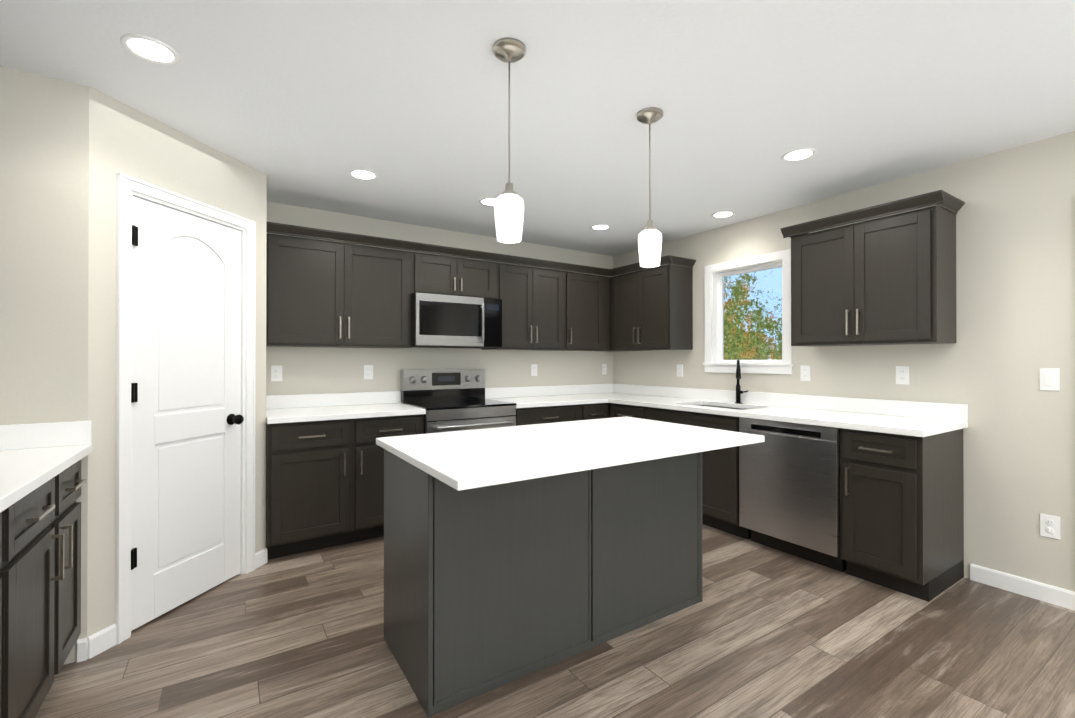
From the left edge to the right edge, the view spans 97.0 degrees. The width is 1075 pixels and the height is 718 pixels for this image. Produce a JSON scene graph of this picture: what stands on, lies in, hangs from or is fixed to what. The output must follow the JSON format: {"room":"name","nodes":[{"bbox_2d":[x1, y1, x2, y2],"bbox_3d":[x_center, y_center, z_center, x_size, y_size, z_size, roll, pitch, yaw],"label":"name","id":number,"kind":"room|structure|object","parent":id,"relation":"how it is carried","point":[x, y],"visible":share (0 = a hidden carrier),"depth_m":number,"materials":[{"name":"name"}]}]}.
{"room":"kitchen","nodes":[
{"label":"kitchen","id":0,"kind":"room"},
{"bbox_2d":[0,66,88,664],"bbox_3d":[-2.216,0.055,1.893,0.650,2.440,0.100,0,0,-33],"label":"wall","id":1,"kind":"structure","parent":0,"point":[44,196],"depth_m":1.96,"materials":[{"name":"paint"}]},
{"bbox_2d":[77,637,86,662],"bbox_3d":[-1.925,1.229,2.009,0.030,0.092,0.013,0,0,-33],"label":"baseboard","id":2,"kind":"structure","parent":1,"relation":"attached to","point":[81,649],"depth_m":2.00,"materials":[{"name":"white wood"}]},
{"bbox_2d":[87,87,266,636],"bbox_3d":[-1.861,0.057,2.522,0.100,2.440,0.990,0,0,12],"label":"wall","id":3,"kind":"structure","parent":0,"point":[128,140],"depth_m":2.13,"materials":[{"name":"paint"}]},
{"bbox_2d":[87,548,266,658],"bbox_3d":[-1.806,1.231,2.506,0.013,0.092,0.990,0,0,12],"label":"baseboard","id":4,"kind":"structure","parent":3,"relation":"attached to","point":[101,641],"depth_m":2.08,"materials":[{"name":"white wood"}]},
{"bbox_2d":[115,173,255,643],"bbox_3d":[-1.850,0.221,2.519,0.122,2.112,0.774,0,0,12],"label":"door frame","id":5,"kind":"structure","parent":3,"relation":"attached to","point":[126,185],"depth_m":2.19,"materials":[{"name":"white wood"}]},
{"bbox_2d":[131,196,243,630],"bbox_3d":[-1.827,0.253,2.510,0.478,2.025,0.488,0,0,-33],"label":"pantry door","id":6,"kind":"structure","parent":3,"relation":"in","point":[187,419],"depth_m":2.46,"materials":[{"name":"white wood"}]},
{"bbox_2d":[266,202,612,394],"bbox_3d":[-0.590,0.065,4.459,6.370,2.440,0.100,0,0,-33],"label":"wall","id":7,"kind":"structure","parent":0,"point":[313,370],"depth_m":4.09,"materials":[{"name":"paint"}]},
{"bbox_2d":[271,366,281,380],"bbox_3d":[-1.933,0.106,3.525,0.072,0.116,0.007,0,0,-33],"label":"electrical outlet","id":8,"kind":"object","parent":7,"relation":"attached to","point":[276,373],"visible":1,"depth_m":3.52,"materials":[{"name":"white plastic"}]},
{"bbox_2d":[266,230,413,348],"bbox_3d":[-1.502,-0.472,3.614,1.013,0.762,0.325,0,0,-33],"label":"upper cabinet","id":9,"kind":"object","parent":7,"relation":"attached to","point":[330,293],"depth_m":3.45,"materials":[{"name":"grey wood"}]},
{"bbox_2d":[364,365,372,378],"bbox_3d":[-1.379,0.108,3.884,0.072,0.116,0.007,0,0,-33],"label":"electrical outlet","id":10,"kind":"object","parent":7,"relation":"attached to","point":[368,371],"visible":1,"depth_m":3.88,"materials":[{"name":"white plastic"}]},
{"bbox_2d":[414,250,497,298],"bbox_3d":[-0.758,-0.684,4.097,0.760,0.334,0.325,0,0,-33],"label":"upper cabinet","id":11,"kind":"object","parent":7,"relation":"attached to","point":[440,274],"depth_m":3.95,"materials":[{"name":"grey wood"}]},
{"bbox_2d":[411,293,501,348],"bbox_3d":[-0.721,-0.306,4.038,0.756,0.417,0.462,0,0,-33],"label":"microwave","id":12,"kind":"object","parent":11,"relation":"attached to","point":[443,321],"visible":0.94,"depth_m":3.86,"materials":[{"name":"silver metal"}]},
{"bbox_2d":[481,262,565,350],"bbox_3d":[-0.131,-0.468,4.503,0.735,0.762,0.325,0,0,-33],"label":"upper cabinet","id":13,"kind":"object","parent":7,"relation":"attached to","point":[533,298],"depth_m":4.37,"materials":[{"name":"grey wood"}]},
{"bbox_2d":[531,364,536,375],"bbox_3d":[-0.032,0.111,4.756,0.072,0.116,0.007,0,0,-33],"label":"electrical outlet","id":14,"kind":"object","parent":7,"relation":"attached to","point":[533,369],"visible":1,"depth_m":4.75,"materials":[{"name":"white plastic"}]},
{"bbox_2d":[550,270,610,350],"bbox_3d":[0.422,-0.467,4.861,0.583,0.762,0.325,0,0,-33],"label":"upper cabinet","id":15,"kind":"object","parent":7,"relation":"attached to","point":[587,295],"depth_m":4.73,"materials":[{"name":"grey wood"}]},
{"bbox_2d":[601,364,606,374],"bbox_3d":[0.736,0.113,5.254,0.072,0.116,0.007,0,0,-33],"label":"electrical outlet","id":16,"kind":"object","parent":7,"relation":"attached to","point":[603,369],"visible":1,"depth_m":5.25,"materials":[{"name":"white plastic"}]},
{"bbox_2d":[0,0,1074,255],"bbox_3d":[1.341,-1.207,1.485,6.370,0.080,7.200,0,0,-33],"label":"ceiling","id":17,"kind":"structure","parent":0,"point":[306,102],"depth_m":2.09,"materials":[{"name":"paint"}]},
{"bbox_2d":[120,34,179,64],"bbox_3d":[-1.457,-1.162,1.793,0.176,0.008,0.176,0,0,-33],"label":"recessed light","id":18,"kind":"object","parent":17,"relation":"in","point":[150,49],"visible":1,"depth_m":1.79,"materials":[{"name":"white plastic"}]},
{"bbox_2d":[348,169,377,180],"bbox_3d":[-1.096,-1.158,2.992,0.176,0.008,0.176,0,0,-33],"label":"recessed light","id":19,"kind":"object","parent":17,"relation":"in","point":[363,174],"visible":1,"depth_m":2.99,"materials":[{"name":"white plastic"}]},
{"bbox_2d":[479,198,495,205],"bbox_3d":[-0.343,-1.156,3.504,0.176,0.008,0.176,0,0,-33],"label":"recessed light","id":20,"kind":"object","parent":17,"relation":"in","point":[487,201],"visible":0.71,"depth_m":3.49,"materials":[{"name":"white plastic"}]},
{"bbox_2d":[493,38,525,242],"bbox_3d":[-0.106,-0.805,1.785,0.124,0.720,0.124,0,0,-33],"label":"pendant light","id":21,"kind":"object","parent":17,"relation":"hanging from","point":[509,208],"visible":1,"depth_m":1.75,"materials":[{"name":"white glass"}]},
{"bbox_2d":[590,224,610,229],"bbox_3d":[0.553,-1.153,4.168,0.176,0.008,0.176,0,0,-33],"label":"recessed light","id":22,"kind":"object","parent":17,"relation":"in","point":[600,227],"visible":0.98,"depth_m":4.17,"materials":[{"name":"white plastic"}]},
{"bbox_2d":[636,107,662,266],"bbox_3d":[0.534,-0.804,2.260,0.124,0.720,0.124,0,0,-33],"label":"pendant light","id":23,"kind":"object","parent":17,"relation":"hanging from","point":[649,241],"visible":0.98,"depth_m":2.23,"materials":[{"name":"white glass"}]},
{"bbox_2d":[711,211,734,217],"bbox_3d":[1.486,-1.155,3.808,0.176,0.008,0.176,0,0,-33],"label":"recessed light","id":24,"kind":"object","parent":17,"relation":"in","point":[723,214],"visible":1,"depth_m":3.80,"materials":[{"name":"white plastic"}]},
{"bbox_2d":[781,148,816,161],"bbox_3d":[1.485,-1.159,2.705,0.176,0.008,0.176,0,0,-33],"label":"recessed light","id":25,"kind":"object","parent":17,"relation":"in","point":[800,154],"visible":0.98,"depth_m":2.70,"materials":[{"name":"white plastic"}]},
{"bbox_2d":[34,524,1074,717],"bbox_3d":[1.341,1.303,1.475,6.370,0.060,7.200,0,0,-33],"label":"floor","id":26,"kind":"structure","parent":0,"point":[761,631],"depth_m":2.03,"materials":[{"name":"brown wood"}]},
{"bbox_2d":[0,503,15,717],"bbox_3d":[-1.511,0.832,0.802,0.620,0.878,0.828,0,0,-33],"label":"base cabinet","id":27,"kind":"object","parent":26,"relation":"on","point":[8,516],"depth_m":1.34,"materials":[{"name":"grey wood"}]},
{"bbox_2d":[16,471,63,717],"bbox_3d":[-1.864,0.834,1.347,0.620,0.878,0.470,0,0,-33],"label":"base cabinet","id":28,"kind":"object","parent":26,"relation":"on","point":[40,579],"depth_m":1.57,"materials":[{"name":"grey wood"}]},
{"bbox_2d":[64,460,85,662],"bbox_3d":[-2.089,0.835,1.695,0.620,0.878,0.360,0,0,-33],"label":"base cabinet","id":29,"kind":"object","parent":26,"relation":"on","point":[73,481],"depth_m":1.89,"materials":[{"name":"grey wood"}]},
{"bbox_2d":[0,420,91,512],"bbox_3d":[-1.729,0.326,1.157,0.663,0.136,1.658,0,0,-33],"label":"countertop","id":30,"kind":"structure","parent":29,"relation":"on","point":[33,456],"depth_m":1.85,"materials":[{"name":"white stone"}]},
{"bbox_2d":[266,414,423,559],"bbox_3d":[-1.415,0.842,3.473,1.011,0.878,0.650,0,0,-33],"label":"base cabinet","id":31,"kind":"object","parent":26,"relation":"on","point":[325,484],"visible":0.85,"depth_m":3.15,"materials":[{"name":"grey wood"}]},
{"bbox_2d":[266,391,425,423],"bbox_3d":[-1.415,0.335,3.474,1.011,0.136,0.650,0,0,-33],"label":"countertop","id":32,"kind":"structure","parent":31,"relation":"on","point":[307,407],"depth_m":3.53,"materials":[{"name":"white stone"}]},
{"bbox_2d":[401,369,515,433],"bbox_3d":[-0.647,0.685,3.919,0.758,1.195,0.691,0,0,-33],"label":"range","id":33,"kind":"object","parent":26,"relation":"on","point":[466,405],"visible":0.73,"depth_m":3.95,"materials":[{"name":"silver metal"}]},
{"bbox_2d":[384,449,702,716],"bbox_3d":[0.083,0.835,2.342,1.500,0.884,0.580,0,0,-33],"label":"kitchen island","id":34,"kind":"object","parent":26,"relation":"on","point":[488,588],"visible":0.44,"depth_m":1.96,"materials":[{"name":"grey wood"}]},
{"bbox_2d":[376,416,764,490],"bbox_3d":[0.166,0.377,2.216,1.560,0.030,0.935,0,0,-33],"label":"island countertop","id":35,"kind":"structure","parent":34,"relation":"on","point":[465,459],"depth_m":1.96,"materials":[{"name":"white stone"}]},
{"bbox_2d":[514,404,581,425],"bbox_3d":[-0.064,0.846,4.366,0.700,0.878,0.620,0,0,-33],"label":"base cabinet","id":36,"kind":"object","parent":26,"relation":"on","point":[541,415],"depth_m":4.10,"materials":[{"name":"grey wood"}]},
{"bbox_2d":[582,403,609,419],"bbox_3d":[0.373,0.847,4.649,0.340,0.878,0.620,0,0,-33],"label":"base cabinet","id":37,"kind":"object","parent":26,"relation":"on","point":[597,410],"depth_m":4.39,"materials":[{"name":"grey wood"}]},
{"bbox_2d":[485,384,608,407],"bbox_3d":[0.066,0.339,4.433,0.990,0.136,0.653,0,0,-33],"label":"countertop","id":38,"kind":"structure","parent":37,"relation":"on","point":[558,395],"depth_m":4.59,"materials":[{"name":"white stone"}]},
{"bbox_2d":[610,403,646,418],"bbox_3d":[1.043,0.846,4.434,0.650,0.878,0.467,0,0,-33],"label":"base cabinet","id":39,"kind":"object","parent":26,"relation":"on","point":[620,410],"visible":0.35,"depth_m":4.26,"materials":[{"name":"grey wood"}]},
{"bbox_2d":[647,407,750,538],"bbox_3d":[1.414,0.844,3.861,0.650,0.878,0.900,0,0,-33],"label":"base cabinet","id":40,"kind":"object","parent":26,"relation":"on","point":[720,489],"visible":0.19,"depth_m":3.49,"materials":[{"name":"grey wood"}]},
{"bbox_2d":[609,384,967,436],"bbox_3d":[1.406,0.337,3.874,0.651,0.136,3.048,0,0,-33],"label":"countertop","id":41,"kind":"structure","parent":40,"relation":"on","point":[913,418],"depth_m":3.26,"materials":[{"name":"white stone"}]},
{"bbox_2d":[697,405,745,409],"bbox_3d":[1.472,0.510,3.828,0.417,0.210,0.672,0,0,-33],"label":"sink basin","id":42,"kind":"object","parent":41,"relation":"in","point":[722,407],"visible":0.08,"depth_m":4.05,"materials":[{"name":"silver metal"}]},
{"bbox_2d":[735,360,747,403],"bbox_3d":[1.637,0.187,3.879,0.195,0.363,0.151,0,0,-33],"label":"faucet","id":43,"kind":"object","parent":41,"relation":"on","point":[739,392],"visible":1,"depth_m":3.94,"materials":[{"name":"black metal"}]},
{"bbox_2d":[739,417,845,571],"bbox_3d":[1.828,0.843,3.210,0.603,0.874,0.636,0,0,-33],"label":"dishwasher","id":44,"kind":"object","parent":26,"relation":"on","point":[789,488],"visible":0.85,"depth_m":3.01,"materials":[{"name":"silver metal"}]},
{"bbox_2d":[840,428,963,601],"bbox_3d":[2.116,0.840,2.777,0.650,0.878,0.398,0,0,-33],"label":"base cabinet","id":45,"kind":"object","parent":26,"relation":"on","point":[901,513],"visible":0.98,"depth_m":2.61,"materials":[{"name":"grey wood"}]},
{"bbox_2d":[613,131,1074,591],"bbox_3d":[2.796,0.057,2.424,0.100,2.440,7.000,0,0,-33],"label":"wall","id":46,"kind":"structure","parent":0,"point":[1015,273],"depth_m":2.69,"materials":[{"name":"paint"}]},
{"bbox_2d":[610,255,695,351],"bbox_3d":[1.004,-0.499,4.761,0.365,0.827,1.128,0,0,-33],"label":"wall cabinet","id":47,"kind":"object","parent":46,"relation":"attached to","point":[651,308],"visible":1,"depth_m":4.42,"materials":[{"name":"grey wood"}]},
{"bbox_2d":[677,364,682,376],"bbox_3d":[1.359,0.110,4.543,0.007,0.116,0.072,0,0,-33],"label":"electrical outlet","id":48,"kind":"object","parent":46,"relation":"attached to","point":[679,370],"visible":1,"depth_m":4.54,"materials":[{"name":"white plastic"}]},
{"bbox_2d":[703,249,793,373],"bbox_3d":[1.765,-0.362,3.990,0.130,0.960,0.809,0,0,-33],"label":"window","id":49,"kind":"structure","parent":46,"relation":"in","point":[711,272],"depth_m":4.03,"materials":[{"name":"white wood"}]},
{"bbox_2d":[722,267,781,359],"bbox_3d":[1.799,-0.364,4.013,0.005,0.749,0.583,0,0,-33],"label":"window panel","id":50,"kind":"object","parent":49,"relation":"attached to","point":[751,314],"visible":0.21,"depth_m":3.99,"materials":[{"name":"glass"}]},
{"bbox_2d":[800,365,810,380],"bbox_3d":[2.001,0.106,3.552,0.007,0.116,0.072,0,0,-33],"label":"electrical outlet","id":51,"kind":"object","parent":46,"relation":"attached to","point":[805,372],"visible":1,"depth_m":3.55,"materials":[{"name":"white plastic"}]},
{"bbox_2d":[780,190,964,346],"bbox_3d":[2.105,-0.506,3.062,0.365,0.827,0.900,0,0,-33],"label":"wall cabinet","id":52,"kind":"object","parent":46,"relation":"attached to","point":[889,280],"visible":1,"depth_m":2.88,"materials":[{"name":"grey wood"}]},
{"bbox_2d":[896,366,908,384],"bbox_3d":[2.333,0.104,3.040,0.007,0.116,0.072,0,0,-33],"label":"electrical outlet","id":53,"kind":"object","parent":46,"relation":"attached to","point":[902,374],"visible":1,"depth_m":3.04,"materials":[{"name":"white plastic"}]},
{"bbox_2d":[970,564,1074,610],"bbox_3d":[3.581,1.226,1.105,0.013,0.092,3.940,0,0,-33],"label":"baseboard","id":54,"kind":"structure","parent":46,"relation":"attached to","point":[1057,596],"depth_m":2.56,"materials":[{"name":"white wood"}]},
{"bbox_2d":[1040,513,1059,539],"bbox_3d":[2.686,0.877,2.492,0.007,0.116,0.072,0,0,-33],"label":"outlet","id":55,"kind":"object","parent":46,"relation":"attached to","point":[1050,526],"visible":1,"depth_m":2.49,"materials":[{"name":"white plastic"}]},
{"bbox_2d":[1040,368,1059,390],"bbox_3d":[2.684,0.107,2.494,0.011,0.116,0.072,0,0,-33],"label":"light switch","id":56,"kind":"object","parent":46,"relation":"attached to","point":[1049,379],"visible":1,"depth_m":2.49,"materials":[{"name":"white plastic"}]},
{"label":"outside","id":57,"kind":"structure","parent":0,"visible":0},
{"bbox_2d":[723,267,781,359],"bbox_3d":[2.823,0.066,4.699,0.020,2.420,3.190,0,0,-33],"label":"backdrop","id":58,"kind":"structure","parent":57,"point":[750,309],"depth_m":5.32,"materials":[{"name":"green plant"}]}
]}

